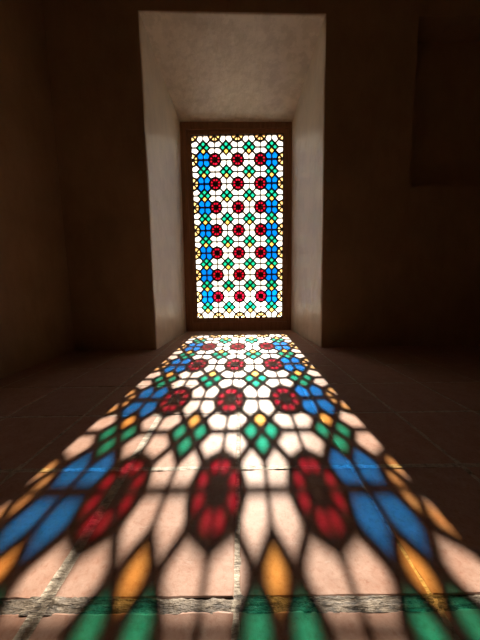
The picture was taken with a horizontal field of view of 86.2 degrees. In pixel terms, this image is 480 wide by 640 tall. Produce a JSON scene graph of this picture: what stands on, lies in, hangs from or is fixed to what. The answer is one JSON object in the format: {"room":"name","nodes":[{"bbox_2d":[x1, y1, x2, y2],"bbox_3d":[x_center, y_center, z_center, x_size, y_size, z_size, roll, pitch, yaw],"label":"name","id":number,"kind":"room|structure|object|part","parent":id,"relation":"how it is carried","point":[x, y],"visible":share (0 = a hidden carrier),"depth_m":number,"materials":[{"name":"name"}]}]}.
{"room":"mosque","nodes":[
{"label":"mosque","id":0,"kind":"room"},
{"bbox_2d":[0,0,74,378],"bbox_3d":[-1.274,-0.875,-0.722,0.300,2.750,4.580,-1,7,0],"label":"wall","id":1,"kind":"structure","parent":0,"point":[36,322],"depth_m":1.35,"materials":[{"name":"paint"}]},
{"bbox_2d":[0,330,479,639],"bbox_3d":[0.901,0.464,-0.115,4.610,0.122,5.460,-1,7,0],"label":"floor","id":2,"kind":"structure","parent":0,"point":[254,484],"depth_m":0.51,"materials":[{"name":"tile"}]},
{"bbox_2d":[42,0,479,350],"bbox_3d":[0.883,-1.241,1.981,4.610,2.750,0.881,-1,7,0],"label":"wall","id":3,"kind":"structure","parent":0,"point":[380,98],"depth_m":1.63,"materials":[{"name":"paint"}]},
{"bbox_2d":[180,122,291,330],"bbox_3d":[-0.026,-0.810,2.358,0.992,1.826,0.080,-1,7,0],"label":"window","id":4,"kind":"structure","parent":3,"relation":"in","point":[187,129],"depth_m":2.32,"materials":[{"name":"brown wood"}]},
{"bbox_2d":[191,133,283,318],"bbox_3d":[-0.013,-0.822,2.346,0.816,1.621,0.016,-1,7,0],"label":"stained glass panel","id":5,"kind":"object","parent":4,"relation":"attached to","point":[205,160],"visible":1,"depth_m":2.33,"materials":[{"name":"multicoloured glass"}]},
{"bbox_3d":[-0.323,-1.416,2.273,0.122,0.140,0.002,-1,7,0],"label":"blue glass pane","id":6,"kind":"part","parent":5,"relation":"part of","materials":[{"name":"blue glass"}]},
{"bbox_3d":[-0.320,-1.216,2.298,0.122,0.140,0.002,-1,7,0],"label":"blue glass pane","id":7,"kind":"part","parent":5,"relation":"part of","materials":[{"name":"blue glass"}]},
{"bbox_3d":[-0.317,-1.017,2.323,0.122,0.140,0.002,-1,7,0],"label":"blue glass pane","id":8,"kind":"part","parent":5,"relation":"part of","materials":[{"name":"blue glass"}]},
{"bbox_3d":[-0.314,-0.817,2.347,0.122,0.140,0.002,-1,7,0],"label":"blue glass pane","id":9,"kind":"part","parent":5,"relation":"part of","materials":[{"name":"blue glass"}]},
{"bbox_3d":[-0.311,-0.618,2.372,0.122,0.140,0.002,-1,7,0],"label":"blue glass pane","id":10,"kind":"part","parent":5,"relation":"part of","materials":[{"name":"blue glass"}]},
{"bbox_3d":[-0.308,-0.418,2.397,0.122,0.140,0.002,-1,7,0],"label":"blue glass pane","id":11,"kind":"part","parent":5,"relation":"part of","materials":[{"name":"blue glass"}]},
{"bbox_3d":[-0.306,-0.219,2.422,0.122,0.140,0.002,-1,7,0],"label":"blue glass pane","id":12,"kind":"part","parent":5,"relation":"part of","materials":[{"name":"blue glass"}]},
{"bbox_3d":[0.283,-1.225,2.296,0.122,0.140,0.002,-1,7,0],"label":"blue glass pane","id":13,"kind":"part","parent":5,"relation":"part of","materials":[{"name":"blue glass"}]},
{"bbox_3d":[0.286,-1.025,2.321,0.122,0.140,0.002,-1,7,0],"label":"blue glass pane","id":14,"kind":"part","parent":5,"relation":"part of","materials":[{"name":"blue glass"}]},
{"bbox_3d":[0.289,-0.826,2.346,0.122,0.140,0.002,-1,7,0],"label":"blue glass pane","id":15,"kind":"part","parent":5,"relation":"part of","materials":[{"name":"blue glass"}]},
{"bbox_3d":[0.292,-0.626,2.371,0.122,0.140,0.002,-1,7,0],"label":"blue glass pane","id":16,"kind":"part","parent":5,"relation":"part of","materials":[{"name":"blue glass"}]},
{"bbox_3d":[0.295,-0.427,2.395,0.122,0.140,0.002,-1,7,0],"label":"blue glass pane","id":17,"kind":"part","parent":5,"relation":"part of","materials":[{"name":"blue glass"}]},
{"bbox_3d":[0.298,-0.227,2.420,0.122,0.140,0.002,-1,7,0],"label":"blue glass pane","id":18,"kind":"part","parent":5,"relation":"part of","materials":[{"name":"blue glass"}]},
{"bbox_3d":[0.281,-1.424,2.271,0.122,0.140,0.002,-1,7,0],"label":"blue glass pane","id":19,"kind":"part","parent":5,"relation":"part of","materials":[{"name":"blue glass"}]},
{"label":"outside","id":20,"kind":"structure","parent":0,"visible":0},
{"bbox_2d":[197,289,281,317],"bbox_3d":[0.049,-4.346,41.058,80.000,0.300,77.439,-1,7,0],"label":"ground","id":21,"kind":"structure","parent":20,"point":[231,293],"depth_m":7.71,"materials":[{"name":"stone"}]}
]}

